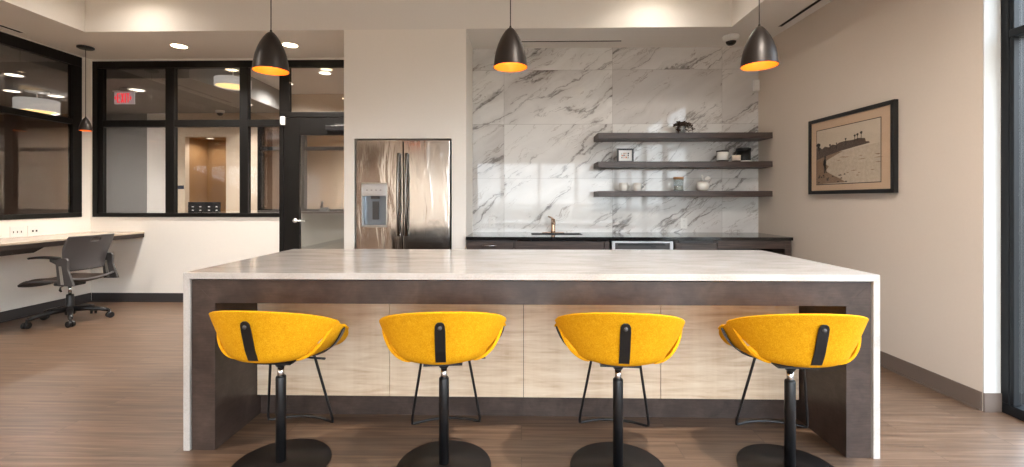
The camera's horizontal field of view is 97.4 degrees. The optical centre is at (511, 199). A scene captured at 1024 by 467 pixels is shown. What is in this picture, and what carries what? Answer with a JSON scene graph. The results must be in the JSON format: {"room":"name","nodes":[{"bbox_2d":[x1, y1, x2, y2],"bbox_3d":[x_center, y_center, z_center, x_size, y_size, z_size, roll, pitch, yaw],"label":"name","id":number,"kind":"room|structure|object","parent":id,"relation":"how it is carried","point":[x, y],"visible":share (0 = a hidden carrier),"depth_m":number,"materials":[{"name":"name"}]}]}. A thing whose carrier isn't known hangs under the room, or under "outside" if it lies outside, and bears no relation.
{"room":"common room","nodes":[
{"label":"common room","id":0,"kind":"room"},
{"bbox_2d":[0,30,90,311],"bbox_3d":[-5.204,-0.233,0.811,0.120,2.900,9.400,0,0,1],"label":"wall","id":1,"kind":"structure","parent":0,"point":[17,269],"depth_m":4.91,"materials":[{"name":"white paint"}]},
{"bbox_2d":[10,226,23,237],"bbox_3d":[-5.059,0.329,4.601,0.008,0.116,0.132,0,0,1],"label":"outlet plate","id":2,"kind":"object","parent":1,"relation":"attached to","point":[15,231],"visible":0.82,"depth_m":4.60,"materials":[{"name":"white plastic"}]},
{"bbox_2d":[27,225,40,235],"bbox_3d":[-5.056,0.329,4.764,0.008,0.116,0.132,0,0,1],"label":"outlet plate","id":3,"kind":"object","parent":1,"relation":"attached to","point":[34,230],"visible":0.97,"depth_m":4.76,"materials":[{"name":"white plastic"}]},
{"bbox_2d":[0,31,81,219],"bbox_3d":[-5.108,-0.732,3.392,0.062,1.866,3.765,0,0,1],"label":"window","id":4,"kind":"structure","parent":1,"relation":"in","point":[74,62],"depth_m":5.16,"materials":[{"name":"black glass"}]},
{"bbox_2d":[0,293,91,322],"bbox_3d":[-5.136,1.165,0.750,0.018,0.105,9.280,0,0,1],"label":"baseboard","id":5,"kind":"structure","parent":1,"relation":"attached to","point":[18,313],"depth_m":4.77,"materials":[{"name":"rubber"}]},
{"bbox_2d":[0,232,144,255],"bbox_3d":[-4.752,0.437,3.692,0.659,0.112,3.379,0,0,1],"label":"desk","id":6,"kind":"object","parent":1,"relation":"attached to","point":[27,244],"visible":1,"depth_m":4.32,"materials":[{"name":"beige laminate"}]},
{"bbox_2d":[0,44,278,113],"bbox_3d":[-6.985,-1.643,4.200,6.254,0.320,7.100,0,0,1],"label":"ceiling","id":7,"kind":"structure","parent":0,"point":[197,92],"depth_m":6.00,"materials":[{"name":"grey paint"}]},
{"bbox_2d":[2,89,21,92],"bbox_3d":[-6.815,-1.480,6.134,0.194,0.004,0.194,0,0,1],"label":"recessed light","id":8,"kind":"object","parent":7,"relation":"in","point":[6,90],"visible":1,"depth_m":6.15,"materials":[{"name":"white plastic"}]},
{"bbox_2d":[2,73,25,77],"bbox_3d":[-5.918,-1.480,5.347,0.194,0.004,0.194,0,0,1],"label":"recessed light","id":9,"kind":"object","parent":7,"relation":"in","point":[6,74],"visible":1,"depth_m":5.36,"materials":[{"name":"white plastic"}]},
{"bbox_2d":[12,89,59,114],"bbox_3d":[-6.471,-1.339,6.130,0.450,0.286,0.450,0,0,1],"label":"lamp","id":10,"kind":"object","parent":7,"relation":"hanging from","point":[47,106],"visible":0.89,"depth_m":6.02,"materials":[{"name":"white plastic"}]},
{"bbox_2d":[23,109,58,113],"bbox_3d":[-6.471,-1.212,6.130,0.426,0.008,0.426,0,0,1],"label":"diffuser","id":11,"kind":"object","parent":10,"relation":"attached to","point":[47,111],"depth_m":6.14,"materials":[{"name":"plastic"}]},
{"bbox_2d":[46,94,64,97],"bbox_3d":[-6.515,-1.480,6.429,0.194,0.004,0.194,0,0,1],"label":"recessed light","id":12,"kind":"object","parent":7,"relation":"in","point":[50,95],"visible":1,"depth_m":6.44,"materials":[{"name":"white plastic"}]},
{"bbox_2d":[112,88,136,103],"bbox_3d":[-5.139,-1.376,5.976,0.280,0.215,0.070,0,0,1],"label":"exit sign","id":13,"kind":"object","parent":7,"relation":"hanging from","point":[124,95],"visible":1,"depth_m":5.96,"materials":[{"name":"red plastic"}]},
{"bbox_2d":[129,88,145,91],"bbox_3d":[-5.065,-1.480,6.078,0.194,0.004,0.194,0,0,1],"label":"recessed light","id":14,"kind":"object","parent":7,"relation":"in","point":[137,90],"visible":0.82,"depth_m":6.08,"materials":[{"name":"white plastic"}]},
{"bbox_2d":[215,110,224,115],"bbox_3d":[-4.849,-1.438,7.473,0.140,0.087,0.140,0,0,1],"label":"ceiling camera","id":15,"kind":"object","parent":7,"relation":"attached to","point":[219,112],"visible":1,"depth_m":7.44,"materials":[{"name":"white plastic"}]},
{"bbox_2d":[0,94,343,248],"bbox_3d":[-5.386,-0.293,7.766,9.100,3.020,0.100,0,0,1],"label":"wall","id":16,"kind":"structure","parent":0,"point":[33,152],"depth_m":7.74,"materials":[{"name":"brown paint"}]},
{"bbox_2d":[257,127,343,212],"bbox_3d":[-2.590,-0.558,7.687,3.506,1.550,0.100,0,0,1],"label":"window","id":17,"kind":"structure","parent":16,"relation":"in","point":[261,148],"depth_m":7.67,"materials":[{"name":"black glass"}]},
{"bbox_2d":[301,211,343,212],"bbox_3d":[-2.215,0.212,7.558,2.710,0.030,0.139,0,0,1],"label":"ledge shelf","id":18,"kind":"object","parent":16,"relation":"attached to","point":[301,211],"visible":0.14,"depth_m":7.51,"materials":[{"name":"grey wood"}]},
{"bbox_2d":[319,201,328,211],"bbox_3d":[-3.171,0.110,7.588,0.141,0.172,0.113,0,0,1],"label":"desk telephone","id":19,"kind":"object","parent":18,"relation":"on","point":[322,209],"visible":1,"depth_m":7.59,"materials":[{"name":"grey plastic"}]},
{"bbox_3d":[-5.256,0.291,7.648,0.813,0.029,0.129,0,0,1],"label":"shelf","id":20,"kind":"object","parent":16,"relation":"attached to","visible":0},
{"bbox_2d":[188,202,220,212],"bbox_3d":[-5.247,0.156,7.673,0.535,0.238,0.051,0,0,1],"label":"rack","id":21,"kind":"object","parent":20,"relation":"on","point":[193,207],"visible":0.73,"depth_m":7.65,"materials":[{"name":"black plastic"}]},
{"bbox_2d":[189,137,225,212],"bbox_3d":[-5.246,0.017,8.088,0.913,2.400,0.550,0,0,1],"label":"wall","id":22,"kind":"structure","parent":0,"point":[207,157],"depth_m":8.25,"materials":[{"name":"beige paint"}]},
{"bbox_2d":[91,58,343,299],"bbox_3d":[-3.316,-0.233,5.412,3.460,2.900,0.120,0,0,1],"label":"wall","id":23,"kind":"structure","parent":0,"point":[170,247],"depth_m":5.37,"materials":[{"name":"white paint"}]},
{"bbox_2d":[91,293,182,301],"bbox_3d":[-3.892,1.165,5.355,2.270,0.105,0.018,0,0,1],"label":"baseboard","id":24,"kind":"structure","parent":23,"relation":"attached to","point":[96,297],"depth_m":5.37,"materials":[{"name":"rubber"}]},
{"bbox_2d":[92,60,343,216],"bbox_3d":[-3.334,-0.725,5.371,3.365,1.860,0.062,0,0,1],"label":"window","id":25,"kind":"structure","parent":23,"relation":"in","point":[100,123],"depth_m":5.36,"materials":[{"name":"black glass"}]},
{"bbox_2d":[279,116,343,251],"bbox_3d":[-2.205,0.117,5.318,1.105,2.200,0.121,0,0,1],"label":"door","id":26,"kind":"structure","parent":23,"relation":"in","point":[291,130],"depth_m":5.33,"materials":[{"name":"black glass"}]},
{"bbox_2d":[154,68,343,113],"bbox_3d":[-6.078,-1.843,8.134,10.500,0.080,5.195,0,0,1],"label":"ceiling","id":27,"kind":"structure","parent":0,"point":[305,80],"depth_m":6.80,"materials":[{"name":"paint"}]},
{"bbox_2d":[214,69,251,90],"bbox_3d":[-3.645,-1.638,5.879,0.420,0.329,0.420,0,0,1],"label":"lamp","id":28,"kind":"object","parent":27,"relation":"hanging from","point":[229,82],"visible":0.62,"depth_m":5.73,"materials":[{"name":"white plastic"}]},
{"bbox_2d":[215,83,239,89],"bbox_3d":[-3.645,-1.490,5.879,0.396,0.008,0.396,0,0,1],"label":"diffuser","id":29,"kind":"object","parent":28,"relation":"attached to","point":[229,86],"depth_m":5.86,"materials":[{"name":"plastic"}]},
{"bbox_2d":[318,71,331,74],"bbox_3d":[-2.659,-1.800,6.399,0.194,0.004,0.194,0,0,1],"label":"recessed light","id":30,"kind":"object","parent":27,"relation":"in","point":[319,72],"visible":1,"depth_m":6.41,"materials":[{"name":"white plastic"}]},
{"bbox_2d":[265,127,278,208],"bbox_3d":[-4.675,-0.293,8.752,0.100,3.020,1.900,0,0,1],"label":"wall","id":31,"kind":"structure","parent":0,"point":[271,133],"depth_m":8.68,"materials":[{"name":"brown paint"}]},
{"bbox_2d":[307,135,343,208],"bbox_3d":[-3.594,-0.293,9.729,5.600,3.020,0.100,0,0,1],"label":"wall","id":32,"kind":"structure","parent":0,"point":[325,169],"depth_m":9.69,"materials":[{"name":"beige paint"}]},
{"bbox_2d":[344,29,472,248],"bbox_3d":[-1.047,-0.233,4.933,1.213,2.900,0.980,0,0,1],"label":"wall pier","id":33,"kind":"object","parent":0,"point":[400,84],"visible":0.52,"depth_m":4.44,"materials":[{"name":"white paint"}]},
{"bbox_2d":[0,0,832,58],"bbox_3d":[-1.150,-1.958,0.725,8.230,0.550,9.400,0,0,1],"label":"ceiling","id":34,"kind":"structure","parent":0,"point":[116,29],"depth_m":4.47,"materials":[{"name":"paint"}]},
{"bbox_2d":[0,24,24,32],"bbox_3d":[-4.946,-1.680,3.766,0.066,0.004,1.536,0,0,1],"label":"ceiling vent","id":35,"kind":"object","parent":34,"relation":"in","point":[2,26],"visible":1,"depth_m":4.44,"materials":[{"name":"metal"}]},
{"bbox_2d":[76,45,94,131],"bbox_3d":[-4.696,-1.222,4.956,0.150,0.922,0.150,0,0,1],"label":"pendant","id":36,"kind":"object","parent":34,"relation":"hanging from","point":[85,125],"visible":1,"depth_m":4.94,"materials":[{"name":"brown metal"}]},
{"bbox_2d":[168,43,188,48],"bbox_3d":[-3.644,-1.680,4.925,0.184,0.004,0.184,0,0,1],"label":"recessed light","id":37,"kind":"object","parent":34,"relation":"in","point":[175,45],"visible":1,"depth_m":4.93,"materials":[{"name":"white plastic"}]},
{"bbox_2d":[252,0,289,75],"bbox_3d":[-1.447,-1.453,2.701,0.202,1.360,0.202,0,0,1],"label":"pendant lamp","id":38,"kind":"object","parent":34,"relation":"hanging from","point":[270,58],"visible":1,"depth_m":2.65,"materials":[{"name":"brown metal"}]},
{"bbox_2d":[282,42,298,47],"bbox_3d":[-2.413,-1.680,4.893,0.184,0.004,0.184,0,0,1],"label":"recessed light","id":39,"kind":"object","parent":34,"relation":"in","point":[285,44],"visible":0.9,"depth_m":4.90,"materials":[{"name":"white plastic"}]},
{"bbox_2d":[493,0,526,71],"bbox_3d":[-0.009,-1.466,2.671,0.202,1.360,0.202,0,0,1],"label":"pendant lamp","id":40,"kind":"object","parent":34,"relation":"hanging from","point":[510,56],"visible":1,"depth_m":2.61,"materials":[{"name":"brown metal"}]},
{"bbox_2d":[522,40,622,42],"bbox_3d":[0.629,-1.680,4.770,1.071,0.004,0.051,0,0,1],"label":"ceiling vent","id":41,"kind":"object","parent":34,"relation":"in","point":[535,41],"visible":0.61,"depth_m":4.78,"materials":[{"name":"metal"}]},
{"bbox_2d":[722,33,739,45],"bbox_3d":[2.250,-1.633,4.623,0.160,0.097,0.160,0,0,1],"label":"ceiling camera","id":42,"kind":"object","parent":34,"relation":"attached to","point":[731,39],"visible":1,"depth_m":4.58,"materials":[{"name":"white plastic"}]},
{"bbox_2d":[740,0,778,70],"bbox_3d":[1.450,-1.464,2.640,0.202,1.360,0.202,0,0,1],"label":"pendant lamp","id":43,"kind":"object","parent":34,"relation":"hanging from","point":[760,52],"visible":1,"depth_m":2.59,"materials":[{"name":"brown metal"}]},
{"bbox_2d":[777,0,822,26],"bbox_3d":[2.579,-1.680,3.456,0.056,0.004,1.836,0,0,1],"label":"ceiling vent","id":44,"kind":"object","parent":34,"relation":"in","point":[815,2],"visible":1,"depth_m":4.05,"materials":[{"name":"metal"}]},
{"bbox_2d":[0,302,1023,466],"bbox_3d":[-4.206,1.267,3.290,14.450,0.100,14.800,0,0,1],"label":"floor","id":45,"kind":"structure","parent":0,"point":[101,390],"depth_m":2.42,"materials":[{"name":"brown wood"}]},
{"bbox_2d":[17,233,118,328],"bbox_3d":[-4.444,0.783,4.542,0.660,0.866,0.641,0,0,-5],"label":"chair","id":46,"kind":"object","parent":45,"relation":"on","point":[78,252],"visible":1,"depth_m":4.44,"materials":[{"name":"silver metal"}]},
{"bbox_2d":[209,310,348,466],"bbox_3d":[-1.064,0.832,2.046,0.573,0.770,0.480,0,0,7],"label":"bar stool","id":47,"kind":"object","parent":45,"relation":"on","point":[279,339],"visible":1,"depth_m":1.94,"materials":[{"name":"fabric"}]},
{"bbox_2d":[356,140,451,248],"bbox_3d":[-1.070,0.303,4.786,0.929,1.788,0.816,0,0,1],"label":"refrigerator","id":48,"kind":"object","parent":45,"relation":"on","point":[404,187],"visible":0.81,"depth_m":4.45,"materials":[{"name":"silver metal"}]},
{"bbox_2d":[379,311,505,466],"bbox_3d":[-0.305,0.832,2.030,0.573,0.770,0.480,0,0,-7],"label":"bar stool","id":49,"kind":"object","parent":45,"relation":"on","point":[445,339],"visible":1,"depth_m":1.89,"materials":[{"name":"yellow fabric"}]},
{"bbox_2d":[467,240,513,248],"bbox_3d":[-0.207,0.804,4.675,0.463,0.826,0.641,0,0,1],"label":"base cabinet","id":50,"kind":"object","parent":45,"relation":"on","point":[471,244],"visible":0.2,"depth_m":4.39,"materials":[{"name":"brown wood"}]},
{"bbox_2d":[183,249,879,458],"bbox_3d":[0.078,0.785,2.672,3.322,0.864,1.053,0,0,1],"label":"kitchen island","id":51,"kind":"object","parent":45,"relation":"on","point":[530,370],"visible":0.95,"depth_m":2.47,"materials":[{"name":"white stone"}]},
{"bbox_2d":[184,249,879,281],"bbox_3d":[0.078,0.368,2.672,3.320,0.031,1.053,0,0,1],"label":"island countertop","id":52,"kind":"structure","parent":51,"relation":"on","point":[327,264],"depth_m":2.38,"materials":[{"name":"white stone"}]},
{"bbox_2d":[514,240,608,249],"bbox_3d":[0.489,0.804,4.678,0.925,0.826,0.605,0,0,1],"label":"base cabinet","id":53,"kind":"object","parent":45,"relation":"on","point":[518,244],"visible":0.22,"depth_m":4.38,"materials":[{"name":"brown wood"}]},
{"bbox_2d":[466,232,792,240],"bbox_3d":[1.128,0.375,4.656,3.138,0.030,0.638,0,0,1],"label":"countertop","id":54,"kind":"structure","parent":53,"relation":"on","point":[475,235],"depth_m":4.41,"materials":[{"name":"black stone"}]},
{"bbox_2d":[542,216,563,232],"bbox_3d":[0.448,0.268,4.838,0.240,0.184,0.198,0,0,1],"label":"faucet","id":55,"kind":"object","parent":54,"relation":"on","point":[552,219],"visible":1,"depth_m":4.89,"materials":[{"name":"brown metal"}]},
{"bbox_2d":[531,233,582,240],"bbox_3d":[0.466,0.461,4.726,0.528,0.198,0.268,0,0,1],"label":"sink","id":56,"kind":"object","parent":54,"relation":"in","point":[531,233],"visible":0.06,"depth_m":4.85,"materials":[{"name":"metal"}]},
{"bbox_2d":[554,312,684,466],"bbox_3d":[0.480,0.832,2.013,0.573,0.770,0.480,0,0,4],"label":"bar stool","id":57,"kind":"object","parent":45,"relation":"on","point":[617,340],"visible":1,"depth_m":1.88,"materials":[{"name":"yellow fabric"}]},
{"bbox_2d":[609,240,672,249],"bbox_3d":[1.269,0.806,4.657,0.596,0.822,0.615,0,0,1],"label":"dishwasher","id":58,"kind":"object","parent":45,"relation":"on","point":[613,244],"visible":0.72,"depth_m":4.36,"materials":[{"name":"silver metal"}]},
{"bbox_2d":[672,240,716,249],"bbox_3d":[1.787,0.804,4.651,0.404,0.826,0.605,0,0,1],"label":"base cabinet","id":59,"kind":"object","parent":45,"relation":"on","point":[677,244],"visible":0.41,"depth_m":4.35,"materials":[{"name":"brown wood"}]},
{"bbox_2d":[717,240,790,255],"bbox_3d":[2.341,0.804,4.639,0.700,0.826,0.605,0,0,1],"label":"base cabinet","id":60,"kind":"object","parent":45,"relation":"on","point":[779,247],"visible":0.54,"depth_m":4.34,"materials":[{"name":"brown wood"}]},
{"bbox_2d":[718,314,868,466],"bbox_3d":[1.239,0.832,1.997,0.573,0.770,0.480,0,0,7],"label":"bar stool","id":61,"kind":"object","parent":45,"relation":"on","point":[789,342],"visible":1,"depth_m":1.87,"materials":[{"name":"yellow fabric"}]},
{"bbox_2d":[473,47,757,232],"bbox_3d":[1.141,-0.233,5.037,3.157,2.900,0.120,0,0,1],"label":"marble backsplash","id":62,"kind":"structure","parent":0,"point":[535,151],"depth_m":4.98,"materials":[{"name":"stone"}]},
{"bbox_2d":[594,132,772,141],"bbox_3d":[1.803,-0.670,4.822,1.803,0.060,0.279,0,0,1],"label":"floating shelf","id":63,"kind":"object","parent":62,"relation":"attached to","point":[704,136],"visible":1,"depth_m":4.70,"materials":[{"name":"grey wood"}]},
{"bbox_2d":[673,121,694,134],"bbox_3d":[1.799,-0.757,4.760,0.201,0.159,0.246,0,0,1],"label":"potted plant","id":64,"kind":"object","parent":63,"relation":"on","point":[681,126],"visible":0.98,"depth_m":4.69,"materials":[{"name":"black plant"}]},
{"bbox_2d":[594,161,772,168],"bbox_3d":[1.803,-0.370,4.822,1.803,0.060,0.279,0,0,1],"label":"floating shelf","id":65,"kind":"object","parent":62,"relation":"attached to","point":[617,164],"visible":1,"depth_m":4.69,"materials":[{"name":"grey wood"}]},
{"bbox_2d":[617,148,633,160],"bbox_3d":[1.217,-0.475,4.836,0.176,0.149,0.022,0,0,1],"label":"photo frame","id":66,"kind":"object","parent":65,"relation":"on","point":[622,154],"visible":0.76,"depth_m":4.84,"materials":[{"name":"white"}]},
{"bbox_2d":[619,150,631,160],"bbox_3d":[1.217,-0.475,4.839,0.142,0.116,0.008,0,0,1],"label":"print","id":67,"kind":"object","parent":66,"relation":"attached to","point":[624,155],"depth_m":4.84,"materials":[{"name":"white paper"}]},
{"bbox_2d":[716,150,728,160],"bbox_3d":[2.242,-0.467,4.793,0.122,0.131,0.122,0,0,1],"label":"candle jar","id":68,"kind":"object","parent":65,"relation":"on","point":[721,155],"visible":0.83,"depth_m":4.74,"materials":[{"name":"white ceramic"}]},
{"bbox_2d":[732,155,740,160],"bbox_3d":[2.365,-0.435,4.746,0.088,0.069,0.088,0,0,1],"label":"tealight holder","id":69,"kind":"object","parent":65,"relation":"on","point":[734,157],"visible":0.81,"depth_m":4.71,"materials":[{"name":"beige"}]},
{"bbox_2d":[736,147,750,160],"bbox_3d":[2.494,-0.478,4.848,0.150,0.155,0.150,0,0,1],"label":"canister","id":70,"kind":"object","parent":65,"relation":"on","point":[745,152],"visible":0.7,"depth_m":4.79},
{"bbox_2d":[594,191,772,196],"bbox_3d":[1.803,-0.062,4.822,1.803,0.060,0.279,0,0,1],"label":"floating shelf","id":71,"kind":"object","parent":62,"relation":"attached to","point":[596,193],"visible":1,"depth_m":4.68,"materials":[{"name":"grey wood"}]},
{"bbox_2d":[619,183,630,190],"bbox_3d":[1.204,-0.138,4.822,0.110,0.089,0.086,0,0,-30],"label":"mug","id":72,"kind":"object","parent":71,"relation":"on","point":[622,186],"visible":0.91,"depth_m":4.78,"materials":[{"name":"white ceramic"}]},
{"bbox_2d":[633,183,644,190],"bbox_3d":[1.353,-0.138,4.819,0.110,0.089,0.086,0,0,-30],"label":"mug","id":73,"kind":"object","parent":71,"relation":"on","point":[636,186],"visible":0.93,"depth_m":4.78,"materials":[{"name":"white ceramic"}]},
{"bbox_2d":[673,177,683,190],"bbox_3d":[1.777,-0.168,4.803,0.106,0.150,0.106,0,0,1],"label":"storage jar","id":74,"kind":"object","parent":71,"relation":"on","point":[675,187],"visible":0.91,"depth_m":4.77,"materials":[{"name":"clear glass"}]},
{"bbox_2d":[696,175,709,190],"bbox_3d":[2.031,-0.179,4.798,0.138,0.172,0.138,0,0,1],"label":"apple ornament","id":75,"kind":"object","parent":71,"relation":"on","point":[702,185],"visible":0.98,"depth_m":4.75,"materials":[{"name":"white ceramic"}]},
{"bbox_2d":[681,218,686,228],"bbox_3d":[1.896,0.260,4.957,0.072,0.116,0.006,0,0,1],"label":"outlet plate","id":76,"kind":"object","parent":62,"relation":"attached to","point":[683,220],"visible":1,"depth_m":4.96,"materials":[{"name":"white plastic"}]},
{"bbox_2d":[753,80,759,91],"bbox_3d":[2.673,-1.250,4.926,0.062,0.125,0.034,0,0,1],"label":"detector","id":77,"kind":"object","parent":62,"relation":"attached to","point":[756,83],"visible":1,"depth_m":4.91,"materials":[{"name":"white plastic"}]},
{"bbox_2d":[758,0,982,410],"bbox_3d":[2.782,-0.233,3.967,0.197,2.900,2.750,0,0,1],"label":"wall","id":78,"kind":"structure","parent":0,"point":[923,240],"depth_m":3.09,"materials":[{"name":"beige paint"}]},
{"bbox_2d":[808,99,897,193],"bbox_3d":[2.689,-0.377,3.605,0.032,0.656,0.908,0,0,0],"label":"framed picture","id":79,"kind":"object","parent":78,"relation":"attached to","point":[855,151],"visible":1,"depth_m":3.52,"materials":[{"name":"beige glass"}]},
{"bbox_2d":[816,117,882,184],"bbox_3d":[2.683,-0.367,3.608,0.002,0.478,0.723,0,0,0],"label":"print","id":80,"kind":"object","parent":79,"relation":"attached to","point":[850,152],"depth_m":3.56},
{"bbox_2d":[880,351,981,410],"bbox_3d":[2.702,1.163,3.439,0.018,0.108,1.689,0,0,0],"label":"baseboard","id":81,"kind":"structure","parent":78,"relation":"attached to","point":[971,397],"depth_m":2.88,"materials":[{"name":"wood"}]},
{"bbox_2d":[983,0,1000,392],"bbox_3d":[2.759,-0.233,2.588,0.093,2.900,0.008,0,0,1],"label":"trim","id":82,"kind":"structure","parent":78,"relation":"attached to","point":[991,8],"depth_m":2.58,"materials":[{"name":"white paint"}]},
{"bbox_2d":[983,393,1001,411],"bbox_3d":[2.755,1.163,2.580,0.097,0.108,0.008,0,0,1],"label":"baseboard reveal","id":83,"kind":"structure","parent":78,"relation":"attached to","point":[992,402],"depth_m":2.58,"materials":[{"name":"rubber"}]},
{"bbox_2d":[1001,0,1023,421],"bbox_3d":[2.790,-0.233,-0.735,0.110,2.900,6.649,0,0,1],"label":"window","id":84,"kind":"structure","parent":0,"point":[1012,11],"depth_m":2.53,"materials":[{"name":"grey metal"}]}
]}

